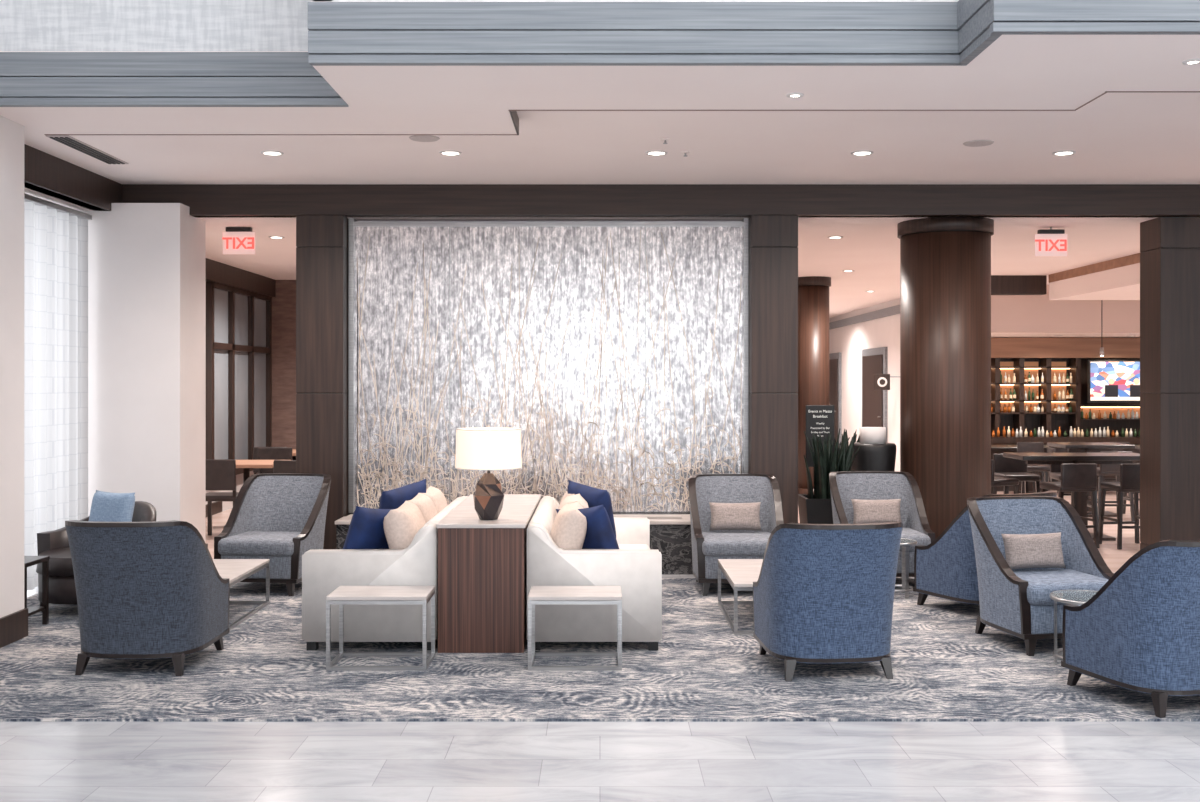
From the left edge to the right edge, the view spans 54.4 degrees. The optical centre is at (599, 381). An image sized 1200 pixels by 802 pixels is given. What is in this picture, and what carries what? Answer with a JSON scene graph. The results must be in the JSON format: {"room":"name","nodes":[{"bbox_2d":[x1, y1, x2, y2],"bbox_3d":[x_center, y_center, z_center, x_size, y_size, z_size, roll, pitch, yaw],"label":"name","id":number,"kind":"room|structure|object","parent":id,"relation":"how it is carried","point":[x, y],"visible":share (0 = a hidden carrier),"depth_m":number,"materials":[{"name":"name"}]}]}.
{"room":"hotel lobby","nodes":[
{"label":"hotel lobby","id":0,"kind":"room"},
{"bbox_2d":[0,115,23,617],"bbox_3d":[-4.305,-1.850,0.760,1.190,7.000,13.520,0,0,0],"label":"wall","id":1,"kind":"structure","parent":0,"point":[11,132],"depth_m":7.34,"materials":[{"name":"paint"}]},
{"bbox_2d":[0,608,27,647],"bbox_3d":[-3.700,1.555,0.765,0.020,0.190,13.530,0,0,0],"label":"baseboard","id":2,"kind":"structure","parent":1,"relation":"attached to","point":[14,626],"depth_m":7.34,"materials":[{"name":"brown wood"}]},
{"bbox_2d":[80,203,205,542],"bbox_3d":[-4.268,0.050,10.425,1.265,3.200,0.650,0,0,0],"label":"pillar","id":3,"kind":"structure","parent":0,"point":[147,261],"depth_m":10.10,"materials":[{"name":"paint"}]},
{"bbox_2d":[206,471,265,510],"bbox_3d":[-4.910,0.085,13.875,0.180,3.130,6.250,0,0,0],"label":"wall","id":4,"kind":"structure","parent":0,"point":[226,505],"depth_m":15.26,"materials":[{"name":"paint"}]},
{"bbox_2d":[206,501,221,516],"bbox_3d":[-4.805,1.575,12.775,0.030,0.150,4.050,0,0,0],"label":"baseboard","id":5,"kind":"structure","parent":4,"relation":"attached to","point":[216,506],"depth_m":14.53,"materials":[{"name":"brown wood"}]},
{"bbox_2d":[206,281,271,474],"bbox_3d":[-4.780,-0.020,15.550,0.080,2.460,2.580,0,0,0],"label":"window","id":6,"kind":"structure","parent":4,"relation":"in","point":[238,321],"depth_m":15.41,"materials":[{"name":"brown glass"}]},
{"bbox_2d":[206,258,275,296],"bbox_3d":[-4.760,-1.355,13.825,0.120,0.250,6.150,0,0,0],"label":"trim","id":7,"kind":"structure","parent":4,"relation":"attached to","point":[218,272],"depth_m":15.21,"materials":[{"name":"brown wood"}]},
{"bbox_2d":[272,280,296,448],"bbox_3d":[-1.400,0.085,17.000,7.200,3.130,0.200,0,0,0],"label":"wall","id":8,"kind":"structure","parent":0,"point":[284,393],"depth_m":16.90,"materials":[{"name":"brown stone"}]},
{"bbox_2d":[0,0,958,50],"bbox_3d":[4.101,-3.625,5.926,15.784,3.450,1.168,0,0,6],"label":"wall","id":9,"kind":"structure","parent":0,"point":[25,25],"depth_m":7.00,"materials":[{"name":"grey fabric"}]},
{"bbox_2d":[0,0,1199,106],"bbox_3d":[4.100,-1.795,5.779,15.782,0.310,1.152,0,0,6],"label":"trim","id":10,"kind":"structure","parent":9,"relation":"attached to","point":[339,33],"depth_m":5.99,"materials":[{"name":"grey paint"}]},
{"bbox_2d":[348,218,747,512],"bbox_3d":[-0.465,-0.150,10.615,3.610,2.660,0.170,0,0,0],"label":"wall","id":11,"kind":"structure","parent":0,"point":[489,250],"depth_m":10.58,"materials":[{"name":"silver glass"}]},
{"bbox_2d":[357,230,741,510],"bbox_3d":[-0.460,-0.103,10.576,3.486,2.553,0.008,0,0,0],"label":"reed","id":12,"kind":"object","parent":11,"relation":"attached to","point":[641,453],"visible":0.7,"depth_m":10.57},
{"bbox_2d":[357,221,741,221],"bbox_3d":[-0.465,0.085,10.775,3.610,3.130,0.150,0,0,0],"label":"wall","id":13,"kind":"structure","parent":0,"point":[357,221],"depth_m":10.70,"materials":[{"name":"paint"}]},
{"bbox_2d":[0,491,1199,801],"bbox_3d":[3.100,1.698,11.550,18.200,0.104,35.500,0,0,0],"label":"floor","id":14,"kind":"structure","parent":0,"point":[40,761],"depth_m":5.07,"materials":[{"name":"tile"}]},
{"bbox_2d":[206,459,238,535],"bbox_3d":[-4.000,1.226,12.342,0.440,0.840,0.456,0,0,0],"label":"dining chair","id":15,"kind":"object","parent":14,"relation":"on","point":[220,473],"visible":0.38,"depth_m":12.11,"materials":[{"name":"brown wood"}]},
{"bbox_2d":[223,460,273,528],"bbox_3d":[-4.000,1.276,13.200,0.800,0.740,0.800,0,0,0],"label":"dining table","id":16,"kind":"object","parent":14,"relation":"on","point":[246,465],"visible":0.27,"depth_m":13.13,"materials":[{"name":"beige wood"}]},
{"bbox_2d":[253,447,258,473],"bbox_3d":[-4.100,1.226,14.712,0.440,0.840,0.456,0,0,0],"label":"dining chair","id":17,"kind":"object","parent":14,"relation":"on","point":[255,449],"visible":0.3,"depth_m":14.48,"materials":[{"name":"brown wood"}]},
{"bbox_2d":[257,447,291,473],"bbox_3d":[-4.000,1.226,14.158,0.440,0.840,0.456,0,0,0],"label":"dining chair","id":18,"kind":"object","parent":14,"relation":"on","point":[264,453],"visible":0.27,"depth_m":14.34,"materials":[{"name":"brown wood"}]},
{"bbox_2d":[273,460,295,472],"bbox_3d":[-3.103,1.226,12.193,0.440,0.840,0.456,0,0,20],"label":"dining chair","id":19,"kind":"object","parent":14,"relation":"on","point":[280,466],"visible":0.16,"depth_m":12.00,"materials":[{"name":"brown wood"}]},
{"bbox_2d":[292,449,295,459],"bbox_3d":[-4.000,1.276,15.300,0.800,0.740,0.800,0,0,0],"label":"dining table","id":20,"kind":"object","parent":14,"relation":"on","point":[293,450],"visible":0.06,"depth_m":15.27,"materials":[{"name":"beige wood"}]},
{"bbox_2d":[296,215,350,548],"bbox_3d":[-2.490,0.080,10.580,0.420,3.140,0.440,0,0,0],"label":"square pillar","id":21,"kind":"structure","parent":14,"relation":"on","point":[321,240],"depth_m":10.36,"materials":[{"name":"brown wood"}]},
{"bbox_2d":[335,514,692,573],"bbox_3d":[-0.705,1.420,10.240,3.130,0.460,0.520,0,0,0],"label":"fountain basin","id":22,"kind":"object","parent":14,"relation":"on","point":[670,534],"visible":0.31,"depth_m":10.00,"materials":[{"name":"black stone"}]},
{"bbox_2d":[351,512,689,513],"bbox_3d":[-0.450,1.417,10.598,3.580,0.465,0.185,0,0,0],"label":"plinth","id":23,"kind":"object","parent":22,"relation":"on","point":[613,512],"depth_m":10.51,"materials":[{"name":"stone"}]},
{"bbox_2d":[0,578,1199,721],"bbox_3d":[2.325,1.644,7.710,13.350,0.012,4.080,0,0,0],"label":"carpet","id":24,"kind":"object","parent":14,"relation":"on","point":[943,670],"visible":0.54,"depth_m":6.45,"materials":[{"name":"grey carpet"}]},
{"bbox_2d":[24,556,49,624],"bbox_3d":[-3.900,1.408,7.740,0.340,0.460,0.340,0,0,0],"label":"side table","id":25,"kind":"object","parent":24,"relation":"on","point":[29,561],"visible":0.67,"depth_m":7.88,"materials":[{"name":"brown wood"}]},
{"bbox_2d":[36,490,155,611],"bbox_3d":[-3.648,1.220,8.442,0.860,0.836,0.810,0,0,28],"label":"tub chair","id":26,"kind":"object","parent":24,"relation":"on","point":[105,506],"visible":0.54,"depth_m":8.45,"materials":[{"name":"brown leather"}]},
{"bbox_2d":[65,520,229,675],"bbox_3d":[-2.622,1.202,6.767,0.739,0.872,0.855,0,0,2],"label":"armchair","id":27,"kind":"object","parent":24,"relation":"on","point":[155,589],"visible":1,"depth_m":6.47,"materials":[{"name":"fabric"}]},
{"bbox_2d":[213,559,269,629],"bbox_3d":[-2.770,1.473,8.090,0.660,0.330,1.060,0,0,0],"label":"coffee table","id":28,"kind":"object","parent":24,"relation":"on","point":[236,570],"visible":0.31,"depth_m":8.32,"materials":[{"name":"white stone"}]},
{"bbox_2d":[214,473,330,595],"bbox_3d":[-2.593,1.202,9.352,0.739,0.872,0.855,0,0,8],"label":"armchair","id":29,"kind":"object","parent":24,"relation":"on","point":[276,517],"visible":0.78,"depth_m":9.40,"materials":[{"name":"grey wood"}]},
{"bbox_2d":[326,586,434,670],"bbox_3d":[-1.270,1.428,6.800,0.570,0.420,0.360,0,0,0],"label":"end table","id":30,"kind":"object","parent":24,"relation":"on","point":[341,596],"visible":1,"depth_m":6.64,"materials":[{"name":"silver metal"}]},
{"bbox_2d":[302,486,467,649],"bbox_3d":[-1.403,1.213,8.020,0.815,0.850,1.900,0,0,0],"label":"sofa","id":31,"kind":"object","parent":24,"relation":"on","point":[411,532],"visible":0.78,"depth_m":7.07,"materials":[{"name":"white fabric"}]},
{"bbox_2d":[343,506,393,548],"bbox_3d":[-1.440,0.990,7.420,0.215,0.441,0.460,0,0,40],"label":"throw pillow","id":32,"kind":"object","parent":31,"relation":"on","point":[366,528],"visible":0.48,"depth_m":7.28,"materials":[{"name":"blue fabric"}]},
{"bbox_2d":[379,479,425,508],"bbox_3d":[-1.420,0.940,8.350,0.210,0.480,0.495,0,0,35],"label":"throw pillow","id":33,"kind":"object","parent":31,"relation":"on","point":[394,498],"visible":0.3,"depth_m":8.21,"materials":[{"name":"blue fabric"}]},
{"bbox_2d":[436,494,540,652],"bbox_3d":[-0.720,1.248,7.980,0.540,0.780,1.880,0,0,0],"label":"console table","id":34,"kind":"object","parent":24,"relation":"on","point":[482,564],"visible":0.94,"depth_m":7.05,"materials":[{"name":"wood"}]},
{"bbox_2d":[455,423,521,519],"bbox_3d":[-0.695,0.558,7.280,0.416,0.600,0.416,0,0,0],"label":"table lamp","id":35,"kind":"object","parent":34,"relation":"on","point":[488,448],"visible":1,"depth_m":7.14,"materials":[{"name":"fabric"}]},
{"bbox_2d":[528,586,621,670],"bbox_3d":[-0.142,1.428,6.800,0.535,0.420,0.360,0,0,0],"label":"end table","id":36,"kind":"object","parent":24,"relation":"on","point":[538,595],"visible":1,"depth_m":6.63,"materials":[{"name":"silver metal"}]},
{"bbox_2d":[527,492,661,649],"bbox_3d":[-0.035,1.213,8.020,0.820,0.850,1.900,0,0,0],"label":"sofa","id":37,"kind":"object","parent":24,"relation":"on","point":[556,556],"visible":0.81,"depth_m":7.07,"materials":[{"name":"white fabric"}]},
{"bbox_2d":[556,505,618,548],"bbox_3d":[-0.070,0.990,7.440,0.472,0.454,0.215,0,0,42],"label":"throw pillow","id":38,"kind":"object","parent":37,"relation":"on","point":[600,534],"visible":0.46,"depth_m":7.30,"materials":[{"name":"blue fabric"}]},
{"bbox_2d":[567,480,615,536],"bbox_3d":[-0.060,0.940,8.350,0.210,0.467,0.482,0,0,-40],"label":"throw pillow","id":39,"kind":"object","parent":37,"relation":"on","point":[594,497],"visible":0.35,"depth_m":8.21,"materials":[{"name":"blue fabric"}]},
{"bbox_2d":[689,474,783,595],"bbox_3d":[1.090,1.202,9.333,0.739,0.872,0.855,0,0,0],"label":"armchair","id":40,"kind":"object","parent":24,"relation":"on","point":[733,516],"visible":0.78,"depth_m":9.35,"materials":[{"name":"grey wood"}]},
{"bbox_2d":[718,559,762,634],"bbox_3d":[1.225,1.473,8.090,0.710,0.330,1.060,0,0,0],"label":"coffee table","id":41,"kind":"object","parent":24,"relation":"on","point":[741,574],"visible":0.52,"depth_m":8.05,"materials":[{"name":"white stone"}]},
{"bbox_2d":[753,522,902,681],"bbox_3d":[1.295,1.202,6.668,0.739,0.872,0.855,0,0,-5],"label":"armchair","id":42,"kind":"object","parent":24,"relation":"on","point":[823,593],"visible":1,"depth_m":6.37,"materials":[{"name":"blue fabric"}]},
{"bbox_2d":[829,471,934,576],"bbox_3d":[2.298,1.202,9.603,0.739,0.872,0.855,0,0,-2],"label":"armchair","id":43,"kind":"object","parent":24,"relation":"on","point":[857,497],"visible":0.5,"depth_m":9.73,"materials":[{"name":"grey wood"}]},
{"bbox_2d":[895,538,916,597],"bbox_3d":[2.280,1.427,8.950,0.300,0.421,0.300,0,0,0],"label":"round glass table","id":44,"kind":"object","parent":24,"relation":"on","point":[905,543],"visible":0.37,"depth_m":8.84,"materials":[{"name":"silver metal"}]},
{"bbox_2d":[913,490,1056,608],"bbox_3d":[2.785,1.202,8.373,0.739,0.872,0.855,0,0,-28],"label":"armchair","id":45,"kind":"object","parent":24,"relation":"on","point":[945,568],"visible":0.45,"depth_m":8.20,"materials":[{"name":"blue fabric"}]},
{"bbox_2d":[967,496,1113,655],"bbox_3d":[2.791,1.202,7.412,0.739,0.872,0.855,0,0,-10],"label":"armchair","id":46,"kind":"object","parent":24,"relation":"on","point":[1027,549],"visible":0.91,"depth_m":7.41,"materials":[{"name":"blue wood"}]},
{"bbox_2d":[1049,590,1097,664],"bbox_3d":[2.820,1.438,6.740,0.420,0.401,0.420,0,0,0],"label":"round glass table","id":47,"kind":"object","parent":24,"relation":"on","point":[1075,597],"visible":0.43,"depth_m":6.75,"materials":[{"name":"silver metal"}]},
{"bbox_2d":[1061,540,1199,717],"bbox_3d":[2.936,1.202,6.030,0.739,0.872,0.855,0,0,-18],"label":"armchair","id":48,"kind":"object","parent":24,"relation":"on","point":[1140,632],"visible":1,"depth_m":5.74,"materials":[{"name":"blue fabric"}]},
{"bbox_2d":[748,215,797,523],"bbox_3d":[1.552,0.080,10.580,0.415,3.140,0.440,0,0,0],"label":"square pillar","id":49,"kind":"structure","parent":14,"relation":"on","point":[772,239],"depth_m":10.36,"materials":[{"name":"brown wood"}]},
{"bbox_2d":[797,276,830,493],"bbox_3d":[3.020,0.085,16.600,0.530,3.130,0.530,0,0,0],"label":"round column","id":50,"kind":"structure","parent":14,"relation":"on","point":[813,291],"depth_m":16.39,"materials":[{"name":"brown wood"}]},
{"bbox_2d":[805,405,834,466],"bbox_3d":[2.140,0.936,11.350,0.280,1.420,0.200,0,0,0],"label":"menu board","id":51,"kind":"object","parent":14,"relation":"on","point":[819,419],"visible":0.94,"depth_m":11.34,"materials":[{"name":"black paint"}]},
{"bbox_2d":[798,429,859,523],"bbox_3d":[2.083,1.038,10.632,0.486,1.217,0.640,0,0,0],"label":"potted snake plant","id":52,"kind":"object","parent":14,"relation":"on","point":[816,508],"visible":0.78,"depth_m":10.54,"materials":[{"name":"green plant"}]},
{"bbox_2d":[835,430,859,470],"bbox_3d":[2.502,1.064,11.738,0.488,1.163,0.485,0,0,0],"label":"potted snake plant","id":53,"kind":"object","parent":14,"relation":"on","point":[846,438],"visible":0.02,"depth_m":11.82,"materials":[{"name":"green plant"}]},
{"bbox_2d":[851,427,895,470],"bbox_3d":[2.560,1.036,10.950,0.430,1.220,0.428,0,0,0],"label":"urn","id":54,"kind":"object","parent":14,"relation":"on","point":[873,454],"visible":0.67,"depth_m":10.79,"materials":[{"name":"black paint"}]},
{"bbox_2d":[897,216,993,538],"bbox_3d":[3.210,0.085,10.850,0.860,3.130,0.860,0,0,0],"label":"round column","id":55,"kind":"structure","parent":14,"relation":"on","point":[945,262],"depth_m":10.50,"materials":[{"name":"brown wood"}]},
{"bbox_2d":[991,460,1018,493],"bbox_3d":[4.148,1.226,12.349,0.416,0.840,0.432,0,0,-30],"label":"bar stool","id":56,"kind":"object","parent":14,"relation":"on","point":[995,481],"visible":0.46,"depth_m":12.16,"materials":[{"name":"brown wood"}]},
{"bbox_2d":[993,454,1039,493],"bbox_3d":[4.620,1.226,12.952,0.432,0.840,0.416,0,0,0],"label":"bar stool","id":57,"kind":"object","parent":14,"relation":"on","point":[1006,467],"visible":0.45,"depth_m":13.12,"materials":[{"name":"black leather"}]},
{"bbox_2d":[1007,442,1044,493],"bbox_3d":[6.200,1.256,16.998,0.432,0.780,0.416,0,0,0],"label":"bar stool","id":58,"kind":"object","parent":14,"relation":"on","point":[1021,446],"visible":0.27,"depth_m":16.79,"materials":[{"name":"brown leather"}]},
{"bbox_2d":[1018,447,1055,493],"bbox_3d":[5.352,1.226,14.350,0.416,0.840,0.432,0,0,10],"label":"bar stool","id":59,"kind":"object","parent":14,"relation":"on","point":[1030,467],"visible":0.36,"depth_m":14.19,"materials":[{"name":"brown leather"}]},
{"bbox_2d":[1048,446,1070,496],"bbox_3d":[6.050,1.226,15.052,0.432,0.840,0.416,0,0,0],"label":"bar stool","id":60,"kind":"object","parent":14,"relation":"on","point":[1056,448],"visible":0.02,"depth_m":15.22,"materials":[{"name":"brown wood"}]},
{"bbox_2d":[991,358,1139,444],"bbox_3d":[8.750,0.620,19.895,6.300,2.060,0.590,0,0,0],"label":"shelving","id":61,"kind":"object","parent":14,"relation":"on","point":[1050,420],"visible":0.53,"depth_m":20.09,"materials":[{"name":"brown wood"}]},
{"bbox_2d":[1000,371,1015,411],"label":"liquor bottles","id":62,"kind":"object","parent":61,"relation":"in","point":[1011,396],"depth_m":19.86},
{"bbox_2d":[1024,372,1043,411],"label":"liquor bottles","id":63,"kind":"object","parent":61,"relation":"in","point":[1030,379],"depth_m":19.86},
{"bbox_2d":[1053,373,1072,411],"label":"liquor bottles","id":64,"kind":"object","parent":61,"relation":"in","point":[1062,409],"depth_m":19.86},
{"bbox_2d":[992,426,1139,436],"label":"liquor bottles","id":65,"kind":"object","parent":61,"relation":"in","point":[1106,433],"depth_m":19.70},
{"bbox_2d":[1081,409,1137,418],"label":"liquor bottles","id":66,"kind":"object","parent":61,"relation":"in","point":[1091,416],"depth_m":19.83},
{"bbox_2d":[991,445,1139,490],"bbox_3d":[8.800,1.313,17.850,6.200,0.666,0.800,0,0,0],"label":"countertop","id":67,"kind":"structure","parent":14,"relation":"on","point":[995,449],"depth_m":17.60,"materials":[{"name":"brown wood"}]},
{"bbox_2d":[1040,463,1099,547],"bbox_3d":[4.700,1.226,11.718,0.432,0.840,0.416,0,0,-10],"label":"bar stool","id":68,"kind":"object","parent":14,"relation":"on","point":[1081,477],"visible":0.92,"depth_m":11.53,"materials":[{"name":"brown wood"}]},
{"bbox_2d":[1003,452,1139,540],"bbox_3d":[5.050,1.204,12.300,1.400,0.885,0.600,0,0,0],"label":"bar table","id":69,"kind":"object","parent":14,"relation":"on","point":[1030,457],"visible":0.69,"depth_m":12.24,"materials":[{"name":"brown wood"}]},
{"bbox_2d":[1050,464,1098,528],"bbox_3d":[5.250,1.226,12.952,0.432,0.840,0.416,0,0,5],"label":"bar stool","id":70,"kind":"object","parent":14,"relation":"on","point":[1055,469],"visible":0.25,"depth_m":13.08,"materials":[{"name":"brown wood"}]},
{"bbox_2d":[1047,442,1134,516],"bbox_3d":[6.050,1.204,14.400,0.840,0.885,0.600,0,0,0],"label":"bar table","id":71,"kind":"object","parent":14,"relation":"on","point":[1070,446],"visible":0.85,"depth_m":14.23,"materials":[{"name":"brown wood"}]},
{"bbox_2d":[1087,451,1133,520],"bbox_3d":[6.000,1.226,13.748,0.432,0.840,0.416,0,0,0],"label":"bar stool","id":72,"kind":"object","parent":14,"relation":"on","point":[1104,469],"visible":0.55,"depth_m":13.56,"materials":[{"name":"brown wood"}]},
{"bbox_2d":[1097,442,1129,494],"bbox_3d":[7.440,1.256,16.998,0.432,0.780,0.416,0,0,0],"label":"bar stool","id":73,"kind":"object","parent":14,"relation":"on","point":[1103,476],"visible":0.09,"depth_m":16.81,"materials":[{"name":"brown leather"}]},
{"bbox_2d":[1098,464,1139,548],"bbox_3d":[5.300,1.226,11.698,0.432,0.840,0.416,0,0,-5],"label":"bar stool","id":74,"kind":"object","parent":14,"relation":"on","point":[1129,473],"visible":0.7,"depth_m":11.51,"materials":[{"name":"brown wood"}]},
{"bbox_2d":[1123,448,1139,515],"bbox_3d":[6.748,1.226,14.400,0.416,0.840,0.432,0,0,-5],"label":"bar stool","id":75,"kind":"object","parent":14,"relation":"on","point":[1136,450],"visible":0.06,"depth_m":14.36,"materials":[{"name":"brown wood"}]},
{"bbox_2d":[1140,217,1199,549],"bbox_3d":[5.260,0.080,10.650,0.480,3.140,0.400,0,0,0],"label":"square pillar","id":76,"kind":"structure","parent":14,"relation":"on","point":[1169,246],"depth_m":10.45,"materials":[{"name":"brown wood"}]},
{"bbox_2d":[0,1,1199,134],"bbox_3d":[4.116,-1.810,6.323,15.852,0.320,2.050,0,0,5],"label":"ceiling","id":77,"kind":"structure","parent":0,"point":[1015,72],"depth_m":6.58,"materials":[{"name":"white paint"}]},
{"bbox_2d":[261,150,283,155],"bbox_3d":[-2.500,-1.745,8.900,0.170,0.010,0.170,0,0,0],"label":"recessed light","id":78,"kind":"object","parent":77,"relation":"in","point":[267,152],"visible":1,"depth_m":8.89,"materials":[{"name":"paint"}]},
{"bbox_2d":[439,150,461,155],"bbox_3d":[-1.140,-1.745,8.900,0.170,0.010,0.170,0,0,0],"label":"recessed light","id":79,"kind":"object","parent":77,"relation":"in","point":[447,152],"visible":1,"depth_m":8.89,"materials":[{"name":"paint"}]},
{"bbox_2d":[24,144,1199,216],"bbox_3d":[3.810,-1.620,8.900,16.380,0.280,3.200,0,0,0],"label":"wood beam","id":80,"kind":"structure","parent":77,"relation":"attached to","point":[44,170],"depth_m":10.33,"materials":[{"name":"brown wood"}]},
{"bbox_2d":[44,91,1199,134],"bbox_3d":[4.125,-1.698,6.930,15.741,0.104,0.847,0,0,5],"label":"soffit","id":81,"kind":"structure","parent":77,"relation":"attached to","point":[513,113],"depth_m":7.07,"materials":[{"name":"white paint"}]},
{"bbox_2d":[645,150,666,155],"bbox_3d":[0.430,-1.745,8.900,0.170,0.010,0.170,0,0,0],"label":"recessed light","id":82,"kind":"object","parent":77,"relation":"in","point":[655,152],"visible":1,"depth_m":8.89,"materials":[{"name":"paint"}]},
{"bbox_2d":[661,138,668,143],"bbox_3d":[0.470,-1.733,8.400,0.060,0.034,0.060,0,0,0],"label":"sprinkler","id":83,"kind":"object","parent":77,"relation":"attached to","point":[662,139],"visible":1,"depth_m":8.39,"materials":[{"name":"paint"}]},
{"bbox_2d":[786,93,803,97],"bbox_3d":[1.120,-1.645,6.700,0.100,0.010,0.100,0,0,0],"label":"recessed light","id":84,"kind":"object","parent":77,"relation":"in","point":[790,95],"visible":1,"depth_m":6.68,"materials":[{"name":"paint"}]},
{"bbox_2d":[851,150,872,155],"bbox_3d":[2.000,-1.745,8.900,0.170,0.010,0.170,0,0,0],"label":"recessed light","id":85,"kind":"object","parent":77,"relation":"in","point":[862,152],"visible":1,"depth_m":8.89,"materials":[{"name":"paint"}]},
{"bbox_2d":[1052,150,1075,155],"bbox_3d":[3.540,-1.745,8.900,0.170,0.010,0.170,0,0,0],"label":"recessed light","id":86,"kind":"object","parent":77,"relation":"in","point":[1066,152],"visible":1,"depth_m":8.89,"materials":[{"name":"paint"}]},
{"bbox_2d":[1182,58,1199,64],"bbox_3d":[3.050,-1.645,6.000,0.100,0.010,0.100,0,0,0],"label":"recessed light","id":87,"kind":"object","parent":77,"relation":"in","point":[1190,61],"visible":1,"depth_m":5.99,"materials":[{"name":"paint"}]},
{"bbox_2d":[24,182,1199,317],"bbox_3d":[3.500,-1.515,18.360,17.000,0.070,21.680,0,0,0],"label":"ceiling","id":88,"kind":"structure","parent":0,"point":[869,246],"depth_m":12.65,"materials":[{"name":"paint"}]},
{"bbox_2d":[24,193,91,590],"bbox_3d":[-4.445,0.090,8.810,0.110,3.060,2.540,0,0,0],"label":"sheer curtain","id":89,"kind":"object","parent":88,"relation":"hanging from","point":[55,235],"visible":0.67,"depth_m":9.46,"materials":[{"name":"white fabric"}]},
{"bbox_2d":[222,227,254,253],"bbox_3d":[-3.450,-1.360,11.150,0.310,0.280,0.060,0,0,0],"label":"exit sign","id":90,"kind":"object","parent":88,"relation":"hanging from","point":[236,240],"visible":0.97,"depth_m":11.14,"materials":[{"name":"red plastic"}]},
{"bbox_2d":[268,236,284,238],"bbox_3d":[-3.300,-1.475,11.900,0.160,0.010,0.160,0,0,0],"label":"recessed light","id":91,"kind":"object","parent":88,"relation":"in","point":[274,237],"visible":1,"depth_m":11.88,"materials":[{"name":"paint"}]},
{"bbox_2d":[827,236,842,238],"bbox_3d":[2.400,-1.475,11.900,0.160,0.010,0.160,0,0,0],"label":"recessed light","id":92,"kind":"object","parent":88,"relation":"in","point":[830,237],"visible":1,"depth_m":11.89,"materials":[{"name":"paint"}]},
{"bbox_2d":[991,275,1046,294],"bbox_3d":[5.400,-1.350,16.300,1.600,0.260,0.200,0,0,0],"label":"vent","id":93,"kind":"object","parent":88,"relation":"attached to","point":[1000,284],"visible":0.36,"depth_m":16.20,"materials":[{"name":"brown wood"}]},
{"bbox_2d":[1035,227,1066,255],"bbox_3d":[4.310,-1.340,11.150,0.310,0.280,0.060,0,0,0],"label":"exit sign","id":94,"kind":"object","parent":88,"relation":"hanging from","point":[1048,242],"visible":1,"depth_m":11.14,"materials":[{"name":"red plastic"}]},
{"bbox_2d":[24,92,1199,183],"bbox_3d":[3.850,-1.800,8.700,16.300,0.100,3.400,0,0,0],"label":"ceiling","id":95,"kind":"structure","parent":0,"point":[1117,137],"depth_m":8.82,"materials":[{"name":"paint"}]},
{"bbox_2d":[46,135,128,163],"bbox_3d":[-3.850,-1.743,8.800,0.160,0.014,1.060,0,0,0],"label":"ceiling vent","id":96,"kind":"object","parent":95,"relation":"in","point":[67,140],"depth_m":8.71,"materials":[{"name":"grey metal"}]},
{"bbox_2d":[409,135,439,141],"bbox_3d":[-1.260,-1.746,8.370,0.220,0.008,0.220,0,0,0],"label":"ceiling speaker","id":97,"kind":"object","parent":95,"relation":"in","point":[420,138],"depth_m":8.35},
{"bbox_2d":[963,140,993,146],"bbox_3d":[2.770,-1.746,8.540,0.220,0.008,0.220,0,0,0],"label":"ceiling speaker","id":98,"kind":"object","parent":95,"relation":"in","point":[975,143],"depth_m":8.52},
{"bbox_2d":[829,298,899,471],"bbox_3d":[5.400,0.085,24.650,0.200,3.130,8.700,0,0,0],"label":"wall","id":99,"kind":"structure","parent":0,"point":[850,340],"depth_m":23.65,"materials":[{"name":"white paint"}]},
{"bbox_2d":[829,352,840,446],"bbox_3d":[5.239,0.497,26.700,0.119,2.295,2.200,0,0,0],"label":"door","id":100,"kind":"structure","parent":99,"relation":"in","point":[834,358],"depth_m":25.80,"materials":[{"name":"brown wood"}]},
{"bbox_2d":[829,305,899,329],"bbox_3d":[5.260,-1.280,24.650,0.080,0.140,8.700,0,0,0],"label":"trim","id":101,"kind":"structure","parent":99,"relation":"attached to","point":[893,310],"depth_m":22.85,"materials":[{"name":"grey wood"}]},
{"bbox_2d":[862,347,887,442],"bbox_3d":[5.239,0.497,22.450,0.119,2.295,1.900,0,0,0],"label":"door","id":102,"kind":"structure","parent":99,"relation":"in","point":[874,360],"depth_m":22.31,"materials":[{"name":"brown wood"}]},
{"bbox_2d":[874,374,899,389],"bbox_3d":[5.045,0.000,20.392,0.510,0.280,0.056,0,0,0],"label":"sign","id":103,"kind":"object","parent":99,"relation":"attached to","point":[881,381],"visible":0.98,"depth_m":20.38,"materials":[{"name":"brown plastic"}]},
{"bbox_2d":[991,285,1139,337],"bbox_3d":[8.650,-1.120,19.000,6.700,0.720,2.400,0,0,0],"label":"wall","id":104,"kind":"structure","parent":0,"point":[1012,316],"depth_m":17.80,"materials":[{"name":"beige paint"}]},
{"bbox_2d":[991,338,1139,357],"bbox_3d":[8.750,-0.580,19.970,6.500,0.340,0.440,0,0,0],"label":"beam","id":105,"kind":"structure","parent":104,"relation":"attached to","point":[1000,347],"depth_m":19.75,"materials":[{"name":"beige wood"}]},
{"bbox_2d":[1087,360,1140,402],"bbox_3d":[8.780,-0.010,19.601,1.200,0.720,0.158,0,0,0],"label":"television","id":106,"kind":"object","parent":104,"relation":"attached to","point":[1108,381],"visible":0.79,"depth_m":19.52,"materials":[{"name":"black paint"}]},
{"bbox_2d":[1049,253,1139,299],"bbox_3d":[9.095,-1.305,13.550,5.810,0.350,5.100,0,0,0],"label":"ceiling","id":107,"kind":"structure","parent":0,"point":[1119,278],"depth_m":14.73,"materials":[{"name":"paint"}]},
{"bbox_2d":[1099,300,1104,355],"bbox_3d":[7.400,-0.930,17.200,0.070,1.100,0.070,0,0,0],"label":"pendant light","id":108,"kind":"object","parent":107,"relation":"hanging from","point":[1101,347],"visible":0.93,"depth_m":17.20,"materials":[{"name":"black paint"}]}
]}

